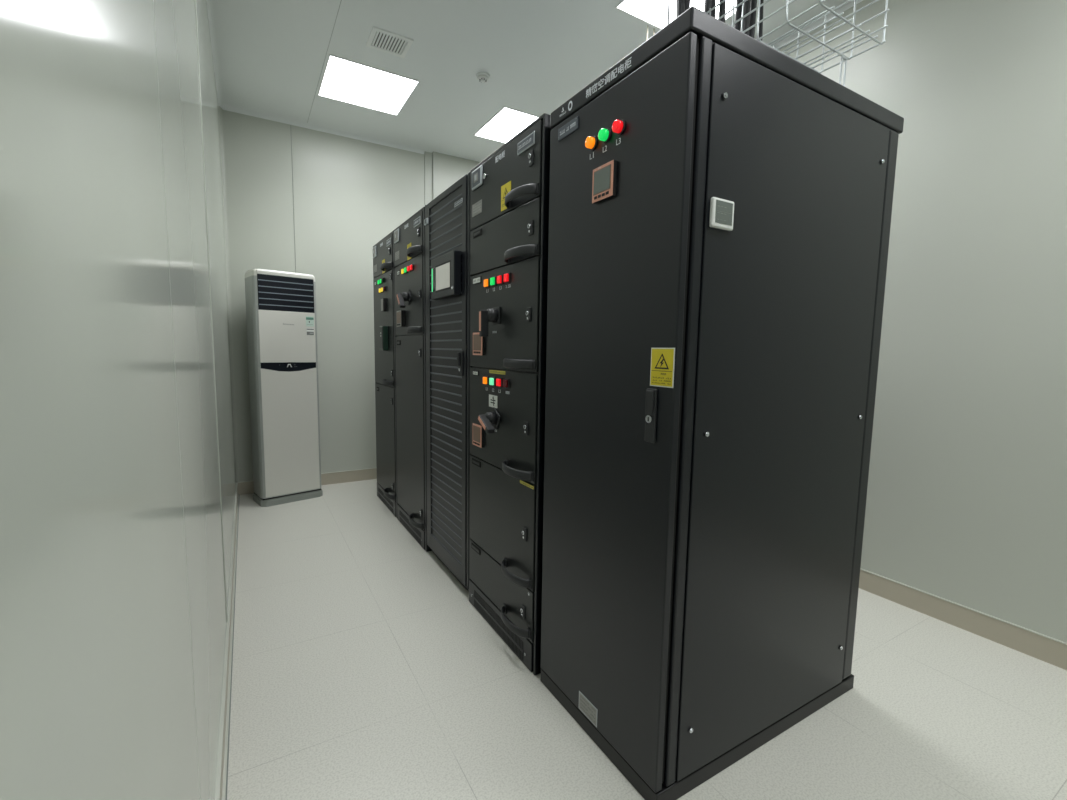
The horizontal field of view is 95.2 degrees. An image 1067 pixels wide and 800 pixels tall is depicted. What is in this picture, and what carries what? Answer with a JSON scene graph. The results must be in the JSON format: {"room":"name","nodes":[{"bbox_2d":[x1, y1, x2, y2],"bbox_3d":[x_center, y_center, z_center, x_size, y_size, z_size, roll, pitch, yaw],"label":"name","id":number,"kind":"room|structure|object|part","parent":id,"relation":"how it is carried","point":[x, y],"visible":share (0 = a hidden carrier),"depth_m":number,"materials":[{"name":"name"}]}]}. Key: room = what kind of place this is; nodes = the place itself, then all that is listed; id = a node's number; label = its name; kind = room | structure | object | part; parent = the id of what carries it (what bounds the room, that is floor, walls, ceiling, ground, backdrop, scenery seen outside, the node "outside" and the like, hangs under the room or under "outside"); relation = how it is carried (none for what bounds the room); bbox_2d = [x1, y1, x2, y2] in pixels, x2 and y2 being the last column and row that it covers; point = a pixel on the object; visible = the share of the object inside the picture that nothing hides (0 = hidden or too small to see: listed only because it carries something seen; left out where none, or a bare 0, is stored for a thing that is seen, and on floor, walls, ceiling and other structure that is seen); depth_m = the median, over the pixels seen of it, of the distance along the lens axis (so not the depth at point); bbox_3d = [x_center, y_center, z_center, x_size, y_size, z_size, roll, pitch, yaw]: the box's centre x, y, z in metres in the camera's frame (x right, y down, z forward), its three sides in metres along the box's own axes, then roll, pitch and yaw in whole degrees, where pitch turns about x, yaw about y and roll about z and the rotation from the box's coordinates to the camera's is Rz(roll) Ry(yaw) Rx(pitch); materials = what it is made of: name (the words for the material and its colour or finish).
{"room":"electrical equipment room","nodes":[
{"label":"electrical equipment room","id":0,"kind":"room"},
{"bbox_2d":[0,0,235,799],"bbox_3d":[-0.777,-0.440,0.998,0.060,3.337,7.626,-3,7,-30],"label":"wall","id":1,"kind":"structure","parent":0,"point":[113,619],"depth_m":0.49,"materials":[{"name":"grey"}]},
{"bbox_2d":[195,0,227,621],"bbox_3d":[-1.347,-0.540,2.026,0.004,3.307,0.035,-3,7,-30],"label":"trim","id":2,"kind":"structure","parent":1,"relation":"attached to","point":[195,0],"depth_m":2.03,"materials":[{"name":"grey metal"}]},
{"bbox_2d":[206,0,222,106],"bbox_3d":[-0.707,-2.084,0.848,0.037,0.037,7.516,-3,7,-30],"label":"trim","id":3,"kind":"structure","parent":1,"relation":"attached to","point":[210,3],"depth_m":3.27,"materials":[{"name":"grey metal"}]},
{"bbox_2d":[215,482,238,799],"bbox_3d":[-0.770,1.160,1.176,0.011,0.117,7.516,-3,7,-30],"label":"baseboard","id":4,"kind":"structure","parent":1,"relation":"attached to","point":[221,746],"depth_m":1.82,"materials":[{"name":"grey"}]},
{"bbox_2d":[223,110,424,481],"bbox_3d":[-1.309,-0.865,5.049,3.265,3.337,0.060,-3,7,-30],"label":"wall","id":5,"kind":"structure","parent":0,"point":[301,200],"depth_m":4.59,"materials":[{"name":"grey paint"}]},
{"bbox_2d":[219,106,239,482],"bbox_3d":[-2.630,-0.857,4.219,0.032,3.227,0.032,-3,7,-30],"label":"trim","id":6,"kind":"structure","parent":5,"relation":"attached to","point":[221,123],"depth_m":4.22,"materials":[{"name":"grey metal"}]},
{"bbox_2d":[238,467,376,494],"bbox_3d":[-1.317,0.739,5.184,3.145,0.117,0.011,-3,7,-30],"label":"baseboard","id":7,"kind":"structure","parent":5,"relation":"attached to","point":[245,487],"depth_m":4.83,"materials":[{"name":"grey"}]},
{"bbox_2d":[220,104,477,161],"bbox_3d":[-1.259,-2.504,4.841,3.145,0.037,0.037,-3,7,-30],"label":"trim","id":8,"kind":"structure","parent":5,"relation":"attached to","point":[223,106],"depth_m":4.45,"materials":[{"name":"grey metal"}]},
{"bbox_2d":[424,151,480,204],"bbox_3d":[-0.530,-0.953,5.450,1.389,3.220,0.045,-3,7,-30],"label":"wall","id":9,"kind":"structure","parent":5,"relation":"attached to","point":[441,171],"depth_m":5.02,"materials":[{"name":"white paint"}]},
{"bbox_2d":[214,0,844,161],"bbox_3d":[0.635,-2.199,1.628,3.345,0.080,7.716,-3,7,-30],"label":"ceiling","id":10,"kind":"structure","parent":0,"point":[536,55],"depth_m":3.31,"materials":[{"name":"grey paint"}]},
{"bbox_2d":[318,54,419,114],"bbox_3d":[-1.285,-2.407,3.765,0.630,0.006,0.630,-3,7,-30],"label":"recessed light","id":11,"kind":"object","parent":10,"relation":"in","point":[344,80],"visible":1,"depth_m":3.73,"materials":[{"name":"white plastic"}]},
{"bbox_2d":[366,26,412,57],"bbox_3d":[-0.946,-2.342,3.198,0.254,0.009,0.225,-3,7,-30],"label":"ceiling vent","id":12,"kind":"object","parent":10,"relation":"in","point":[379,39],"visible":1,"depth_m":3.19,"materials":[{"name":"white metal"}]},
{"bbox_2d":[476,72,489,82],"bbox_3d":[-0.371,-2.355,3.576,0.100,0.042,0.100,-3,7,-30],"label":"smoke detector","id":13,"kind":"object","parent":10,"relation":"attached to","point":[483,77],"visible":1,"depth_m":3.55,"materials":[{"name":"white plastic"}]},
{"bbox_2d":[474,106,538,142],"bbox_3d":[-0.127,-2.458,4.443,0.630,0.006,0.630,-3,7,-30],"label":"recessed light","id":14,"kind":"object","parent":10,"relation":"in","point":[508,122],"visible":0.59,"depth_m":4.34,"materials":[{"name":"white plastic"}]},
{"bbox_2d":[615,0,675,28],"bbox_3d":[0.687,-2.278,2.827,0.367,0.006,0.226,-3,7,-30],"label":"recessed light","id":15,"kind":"object","parent":10,"relation":"in","point":[653,12],"depth_m":2.85,"materials":[{"name":"white"}]},
{"bbox_2d":[690,0,704,11],"bbox_3d":[0.950,-2.271,2.795,0.134,0.006,0.075,-3,7,-30],"label":"ceiling light","id":16,"kind":"object","parent":10,"relation":"in","point":[699,4],"depth_m":2.80,"materials":[{"name":"white plastic"}]},
{"bbox_2d":[667,0,743,31],"bbox_3d":[0.794,-1.775,2.228,0.550,0.882,0.040,-3,7,-30],"label":"hanger","id":17,"kind":"object","parent":10,"relation":"hanging from","point":[668,13],"visible":0.09,"depth_m":2.12,"materials":[{"name":"silver metal"}]},
{"bbox_3d":[0.588,-1.766,2.106,0.036,0.882,0.036,-3,7,-30],"label":"rod","id":18,"kind":"part","parent":17,"relation":"part of","materials":[{"name":"silver metal"}]},
{"bbox_3d":[1.006,-1.784,2.351,0.036,0.882,0.036,-3,7,-30],"label":"rod","id":19,"kind":"part","parent":17,"relation":"part of","materials":[{"name":"silver metal"}]},
{"bbox_2d":[706,0,888,73],"bbox_3d":[0.340,-1.576,3.023,0.428,0.234,3.115,-3,7,-30],"label":"cable tray","id":20,"kind":"object","parent":17,"relation":"hanging from","point":[798,29],"visible":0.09,"depth_m":1.83,"materials":[{"name":"silver metal"}]},
{"bbox_2d":[725,0,736,19],"bbox_3d":[1.131,-2.271,2.827,0.134,0.006,0.137,-3,7,-30],"label":"recessed light","id":21,"kind":"object","parent":10,"relation":"in","point":[729,3],"depth_m":2.82,"materials":[{"name":"white plastic"}]},
{"bbox_2d":[227,479,1066,799],"bbox_3d":[0.580,1.209,1.979,3.345,0.100,7.716,-3,7,-30],"label":"floor","id":22,"kind":"structure","parent":0,"point":[363,668],"depth_m":1.87,"materials":[{"name":"tile"}]},
{"bbox_2d":[245,268,322,506],"bbox_3d":[-2.169,-0.104,4.247,0.504,1.958,0.313,-5,8,-43],"label":"air conditioner","id":23,"kind":"object","parent":22,"relation":"on","point":[281,318],"visible":1,"depth_m":4.11,"materials":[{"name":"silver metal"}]},
{"bbox_2d":[257,274,313,312],"bbox_3d":[-2.060,-0.882,4.065,0.436,0.283,0.022,-5,8,-43],"label":"air vent","id":24,"kind":"object","parent":23,"relation":"attached to","point":[276,293],"depth_m":4.05,"materials":[{"name":"grey plastic"}]},
{"bbox_3d":[-2.065,-0.529,4.101,0.440,0.426,0.024,-5,8,-43],"label":"panel","id":25,"kind":"part","parent":23,"relation":"part of","materials":[{"name":"white plastic"}]},
{"bbox_3d":[-2.078,0.266,4.182,0.440,1.078,0.024,-5,8,-43],"label":"panel","id":26,"kind":"part","parent":23,"relation":"part of","materials":[{"name":"white plastic"}]},
{"bbox_2d":[373,230,396,517],"bbox_3d":[-0.827,-0.214,4.277,1.054,2.215,0.690,-3,7,-30],"label":"tall cabinet","id":27,"kind":"object","parent":22,"relation":"on","point":[383,251],"visible":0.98,"depth_m":3.97,"materials":[{"name":"black metal"}]},
{"bbox_3d":[-1.221,-1.157,3.955,0.017,0.257,0.646,-3,7,-30],"label":"door","id":28,"kind":"part","parent":27,"relation":"part of","materials":[{"name":"black paint"}]},
{"bbox_3d":[-1.231,-0.575,4.015,0.017,0.900,0.646,-3,7,-30],"label":"door","id":29,"kind":"part","parent":27,"relation":"part of","materials":[{"name":"black paint"}]},
{"bbox_3d":[-1.246,0.325,4.107,0.017,0.898,0.646,-3,7,-30],"label":"door","id":30,"kind":"part","parent":27,"relation":"part of","materials":[{"name":"black paint"}]},
{"bbox_3d":[-1.153,-1.036,3.780,0.051,0.038,0.253,-3,7,-30],"label":"drawer handle","id":31,"kind":"part","parent":27,"relation":"part of","materials":[{"name":"black plastic"}]},
{"bbox_3d":[-1.170,-0.139,3.877,0.051,0.038,0.253,-3,7,-30],"label":"drawer handle","id":32,"kind":"part","parent":27,"relation":"part of","materials":[{"name":"black plastic"}]},
{"bbox_3d":[-1.185,0.764,3.970,0.051,0.038,0.253,-3,7,-30],"label":"drawer handle","id":33,"kind":"part","parent":27,"relation":"part of","materials":[{"name":"black plastic"}]},
{"bbox_2d":[394,207,432,551],"bbox_3d":[-0.479,-0.145,3.657,1.086,2.215,0.718,-3,7,-30],"label":"tall cabinet","id":34,"kind":"object","parent":22,"relation":"on","point":[409,237],"visible":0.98,"depth_m":3.35,"materials":[{"name":"black metal"}]},
{"bbox_2d":[397,290,410,307],"bbox_3d":[-0.877,-0.678,3.303,0.084,0.133,0.076,-3,-33,-30],"label":"switch","id":35,"kind":"object","parent":34,"relation":"attached to","point":[401,297],"depth_m":3.30,"materials":[{"name":"black plastic"}]},
{"bbox_3d":[-0.860,-1.088,3.342,0.017,0.257,0.672,-3,7,-30],"label":"door","id":36,"kind":"part","parent":34,"relation":"part of","materials":[{"name":"black paint"}]},
{"bbox_3d":[-0.866,-0.704,3.381,0.017,0.502,0.672,-3,7,-30],"label":"door","id":37,"kind":"part","parent":34,"relation":"part of","materials":[{"name":"black paint"}]},
{"bbox_3d":[-0.880,0.196,3.474,0.017,1.296,0.672,-3,7,-30],"label":"door","id":38,"kind":"part","parent":34,"relation":"part of","materials":[{"name":"black paint"}]},
{"bbox_3d":[-0.787,-0.966,3.161,0.051,0.038,0.253,-3,7,-30],"label":"drawer handle","id":39,"kind":"part","parent":34,"relation":"part of","materials":[{"name":"black plastic"}]},
{"bbox_3d":[-0.799,-0.464,3.219,0.051,0.038,0.253,-3,7,-30],"label":"drawer handle","id":40,"kind":"part","parent":34,"relation":"part of","materials":[{"name":"black plastic"}]},
{"bbox_3d":[-0.821,0.834,3.352,0.051,0.038,0.253,-3,7,-30],"label":"drawer handle","id":41,"kind":"part","parent":34,"relation":"part of","materials":[{"name":"black plastic"}]},
{"bbox_3d":[-0.747,-1.141,3.124,0.005,0.047,0.136,-3,7,-30],"label":"name plate","id":42,"kind":"part","parent":34,"relation":"part of","materials":[{"name":"silver metal"}]},
{"bbox_2d":[424,172,469,591],"bbox_3d":[-0.100,-0.078,3.051,1.049,2.219,0.698,-3,7,-30],"label":"tall cabinet","id":43,"kind":"object","parent":22,"relation":"on","point":[447,216],"visible":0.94,"depth_m":2.73,"materials":[{"name":"black metal"}]},
{"bbox_3d":[-0.390,-1.020,2.522,0.004,0.023,0.112,-3,7,-30],"label":"name plate","id":44,"kind":"part","parent":43,"relation":"part of","materials":[{"name":"silver metal"}]},
{"bbox_2d":[469,113,551,674],"bbox_3d":[0.241,-0.007,2.437,1.086,2.215,0.694,-3,7,-30],"label":"tall cabinet","id":45,"kind":"object","parent":22,"relation":"on","point":[509,189],"visible":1,"depth_m":2.10,"materials":[{"name":"black metal"}]},
{"bbox_2d":[483,376,488,384],"bbox_3d":[-0.227,-0.092,2.304,0.017,0.042,0.042,-3,7,-30],"label":"lamp","id":46,"kind":"object","parent":45,"relation":"attached to","point":[485,378],"depth_m":2.29,"materials":[{"name":"orange plastic"}]},
{"bbox_2d":[484,278,489,287],"bbox_3d":[-0.218,-0.541,2.254,0.017,0.042,0.042,-3,7,-30],"label":"lamp","id":47,"kind":"object","parent":45,"relation":"attached to","point":[486,280],"depth_m":2.24,"materials":[{"name":"orange plastic"}]},
{"bbox_2d":[478,407,500,433],"bbox_3d":[-0.196,0.101,2.198,0.084,0.076,0.133,-3,35,-30],"label":"switch","id":48,"kind":"object","parent":45,"relation":"attached to","point":[490,421],"depth_m":2.20,"materials":[{"name":"black plastic"}]},
{"bbox_2d":[479,307,499,336],"bbox_3d":[-0.201,-0.348,2.174,0.084,0.133,0.076,-3,7,-30],"label":"switch","id":49,"kind":"object","parent":45,"relation":"attached to","point":[492,315],"depth_m":2.16,"materials":[{"name":"black plastic"}]},
{"bbox_2d":[489,377,495,385],"bbox_3d":[-0.191,-0.085,2.242,0.017,0.042,0.042,-3,7,-30],"label":"lamp","id":50,"kind":"object","parent":45,"relation":"attached to","point":[492,380],"depth_m":2.23,"materials":[{"name":"green plastic"}]},
{"bbox_2d":[490,276,495,286],"bbox_3d":[-0.183,-0.534,2.195,0.017,0.042,0.042,-3,7,-30],"label":"lamp","id":51,"kind":"object","parent":45,"relation":"attached to","point":[493,278],"depth_m":2.18,"materials":[{"name":"green plastic"}]},
{"bbox_2d":[496,378,502,386],"bbox_3d":[-0.155,-0.078,2.181,0.017,0.042,0.042,-3,7,-30],"label":"lamp","id":52,"kind":"object","parent":45,"relation":"attached to","point":[499,381],"depth_m":2.17,"materials":[{"name":"red plastic"}]},
{"bbox_2d":[497,274,502,284],"bbox_3d":[-0.148,-0.527,2.135,0.017,0.042,0.042,-3,7,-30],"label":"lamp","id":53,"kind":"object","parent":45,"relation":"attached to","point":[499,276],"depth_m":2.12,"materials":[{"name":"red plastic"}]},
{"bbox_3d":[-0.166,0.871,2.304,0.017,0.216,0.663,-3,7,-30],"label":"drawer","id":54,"kind":"part","parent":45,"relation":"part of","materials":[{"name":"black paint"}]},
{"bbox_3d":[-0.160,0.536,2.270,0.017,0.445,0.663,-3,7,-30],"label":"drawer","id":55,"kind":"part","parent":45,"relation":"part of","materials":[{"name":"black paint"}]},
{"bbox_3d":[-0.153,0.087,2.224,0.017,0.446,0.663,-3,7,-30],"label":"drawer","id":56,"kind":"part","parent":45,"relation":"part of","materials":[{"name":"black paint"}]},
{"bbox_3d":[-0.146,-0.362,2.177,0.017,0.445,0.663,-3,7,-30],"label":"drawer","id":57,"kind":"part","parent":45,"relation":"part of","materials":[{"name":"black paint"}]},
{"bbox_3d":[-0.140,-0.695,2.143,0.017,0.213,0.663,-3,7,-30],"label":"drawer","id":58,"kind":"part","parent":45,"relation":"part of","materials":[{"name":"black paint"}]},
{"bbox_3d":[-0.136,-0.942,2.118,0.017,0.272,0.663,-3,7,-30],"label":"door","id":59,"kind":"part","parent":45,"relation":"part of","materials":[{"name":"black paint"}]},
{"bbox_2d":[503,378,509,388],"bbox_3d":[-0.121,-0.072,2.123,0.017,0.042,0.042,-3,7,-30],"label":"lamp","id":60,"kind":"object","parent":45,"relation":"attached to","point":[506,381],"depth_m":2.11,"materials":[{"name":"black plastic"}]},
{"bbox_2d":[504,272,510,282],"bbox_3d":[-0.115,-0.521,2.079,0.017,0.042,0.042,-3,7,-30],"label":"lamp","id":61,"kind":"object","parent":45,"relation":"attached to","point":[507,275],"depth_m":2.07,"materials":[{"name":"red plastic"}]},
{"bbox_3d":[-0.094,0.967,2.122,0.051,0.038,0.253,-3,7,-30],"label":"drawer handle","id":62,"kind":"part","parent":45,"relation":"part of","materials":[{"name":"black plastic"}]},
{"bbox_3d":[-0.091,0.748,2.099,0.051,0.038,0.253,-3,7,-30],"label":"drawer handle","id":63,"kind":"part","parent":45,"relation":"part of","materials":[{"name":"black plastic"}]},
{"bbox_3d":[-0.083,0.298,2.053,0.051,0.038,0.253,-3,7,-30],"label":"drawer handle","id":64,"kind":"part","parent":45,"relation":"part of","materials":[{"name":"black plastic"}]},
{"bbox_3d":[-0.076,-0.150,2.007,0.051,0.038,0.253,-3,7,-30],"label":"drawer handle","id":65,"kind":"part","parent":45,"relation":"part of","materials":[{"name":"black plastic"}]},
{"bbox_3d":[-0.069,-0.590,1.962,0.051,0.038,0.253,-3,7,-30],"label":"drawer handle","id":66,"kind":"part","parent":45,"relation":"part of","materials":[{"name":"black plastic"}]},
{"bbox_3d":[-0.066,-0.813,1.939,0.051,0.038,0.253,-3,7,-30],"label":"drawer handle","id":67,"kind":"part","parent":45,"relation":"part of","materials":[{"name":"black plastic"}]},
{"bbox_3d":[-0.030,-1.004,1.910,0.005,0.047,0.135,-3,7,-30],"label":"name plate","id":68,"kind":"part","parent":45,"relation":"part of","materials":[{"name":"silver metal"}]},
{"bbox_2d":[540,6,903,799],"bbox_3d":[0.672,0.064,1.862,1.123,2.204,0.667,-3,7,-30],"label":"tall cabinet","id":69,"kind":"object","parent":22,"relation":"on","point":[711,392],"visible":1,"depth_m":1.51,"materials":[{"name":"black metal"}]},
{"bbox_3d":[0.117,-0.928,1.669,0.005,0.040,0.119,-3,7,-30],"label":"name plate","id":70,"kind":"part","parent":69,"relation":"part of","materials":[{"name":"grey metal"}]},
{"bbox_2d":[585,136,596,150],"bbox_3d":[0.180,-0.818,1.550,0.026,0.042,0.042,-3,7,-30],"label":"lamp","id":71,"kind":"object","parent":69,"relation":"attached to","point":[591,141],"depth_m":1.54,"materials":[{"name":"orange plastic"}]},
{"bbox_2d":[598,128,610,142],"bbox_3d":[0.214,-0.812,1.492,0.026,0.042,0.042,-3,7,-30],"label":"lamp","id":72,"kind":"object","parent":69,"relation":"attached to","point":[604,135],"depth_m":1.48,"materials":[{"name":"green plastic"}]},
{"bbox_3d":[0.220,0.085,1.602,0.026,2.078,0.651,-3,7,-30],"label":"door","id":73,"kind":"part","parent":69,"relation":"part of","materials":[{"name":"black metal"}]},
{"bbox_2d":[612,119,625,134],"bbox_3d":[0.248,-0.805,1.436,0.026,0.042,0.042,-3,7,-30],"label":"lamp","id":74,"kind":"object","parent":69,"relation":"attached to","point":[619,125],"depth_m":1.43,"materials":[{"name":"red plastic"}]},
{"bbox_2d":[676,0,684,17],"bbox_3d":[0.592,-1.624,1.950,0.039,1.131,0.039,-3,7,-30],"label":"power cable","id":75,"kind":"object","parent":69,"relation":"on","point":[680,4],"visible":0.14,"depth_m":1.94,"materials":[{"name":"black plastic"}]},
{"bbox_2d":[685,0,689,10],"bbox_3d":[0.625,-1.627,1.987,0.039,1.131,0.039,-3,7,-30],"label":"power cable","id":76,"kind":"object","parent":69,"relation":"attached to","point":[687,2],"visible":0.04,"depth_m":1.98,"materials":[{"name":"black plastic"}]},
{"bbox_2d":[704,0,710,13],"bbox_3d":[0.721,-1.630,2.026,0.032,1.130,0.032,-3,7,-30],"label":"power cable","id":77,"kind":"object","parent":69,"relation":"attached to","point":[707,5],"visible":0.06,"depth_m":2.02,"materials":[{"name":"black plastic"}]},
{"bbox_2d":[711,0,715,17],"bbox_3d":[0.760,-1.634,2.074,0.032,1.130,0.032,-3,7,-30],"label":"power cable","id":78,"kind":"object","parent":69,"relation":"attached to","point":[713,2],"visible":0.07,"depth_m":2.06,"materials":[{"name":"black plastic"}]},
{"bbox_2d":[709,197,733,230],"bbox_3d":[0.509,-0.501,1.315,0.086,0.077,0.015,-3,7,-30],"label":"thermometer","id":79,"kind":"object","parent":69,"relation":"attached to","point":[721,210],"visible":1,"depth_m":1.30,"materials":[{"name":"white plastic"}]},
{"bbox_2d":[719,0,725,22],"bbox_3d":[0.783,-1.629,2.033,0.032,1.130,0.032,-3,7,-30],"label":"power cable","id":80,"kind":"object","parent":69,"relation":"attached to","point":[722,7],"visible":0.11,"depth_m":2.02,"materials":[{"name":"black plastic"}]},
{"bbox_2d":[734,0,742,30],"bbox_3d":[0.906,-1.641,2.163,0.032,1.130,0.032,-3,7,-30],"label":"power cable","id":81,"kind":"object","parent":69,"relation":"attached to","point":[738,14],"visible":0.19,"depth_m":2.15,"materials":[{"name":"black plastic"}]},
{"bbox_2d":[743,0,750,35],"bbox_3d":[0.930,-1.636,2.123,0.032,1.130,0.032,-3,7,-30],"label":"power cable","id":82,"kind":"object","parent":69,"relation":"attached to","point":[746,21],"visible":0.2,"depth_m":2.11,"materials":[{"name":"black plastic"}]},
{"bbox_2d":[749,0,756,37],"bbox_3d":[0.968,-1.641,2.170,0.032,1.130,0.032,-3,7,-30],"label":"power cable","id":83,"kind":"object","parent":69,"relation":"attached to","point":[753,2],"visible":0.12,"depth_m":2.15,"materials":[{"name":"black plastic"}]},
{"bbox_2d":[759,0,763,40],"bbox_3d":[1.018,-1.643,2.200,0.025,1.130,0.025,-3,7,-30],"label":"power cable","id":84,"kind":"object","parent":69,"relation":"attached to","point":[761,1],"visible":0.18,"depth_m":2.19,"materials":[{"name":"black plastic"}]},
{"bbox_3d":[0.838,0.097,1.594,0.912,2.076,0.015,-3,7,-30],"label":"panel","id":85,"kind":"part","parent":69,"relation":"part of","materials":[{"name":"black metal"}]},
{"bbox_2d":[839,56,847,85],"bbox_3d":[1.201,-1.183,1.904,0.060,0.288,0.040,-3,7,-30],"label":"post","id":86,"kind":"object","parent":69,"relation":"on","point":[841,57],"visible":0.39,"depth_m":1.89,"materials":[{"name":"silver metal"}]},
{"bbox_2d":[777,0,1066,642],"bbox_3d":[1.987,-0.561,2.616,0.060,3.337,7.626,-3,7,-30],"label":"wall","id":87,"kind":"structure","parent":0,"point":[966,501],"depth_m":2.34,"materials":[{"name":"grey paint"}]},
{"bbox_2d":[770,0,862,48],"bbox_3d":[1.976,-2.202,2.420,0.037,0.037,7.516,-3,7,-30],"label":"trim","id":88,"kind":"structure","parent":87,"relation":"attached to","point":[850,4],"depth_m":2.91,"materials":[{"name":"grey metal"}]},
{"bbox_2d":[859,568,1066,669],"bbox_3d":[1.933,1.042,2.759,0.011,0.117,7.516,-3,7,-30],"label":"baseboard","id":89,"kind":"structure","parent":87,"relation":"attached to","point":[1050,650],"depth_m":2.40,"materials":[{"name":"grey plastic"}]}
]}

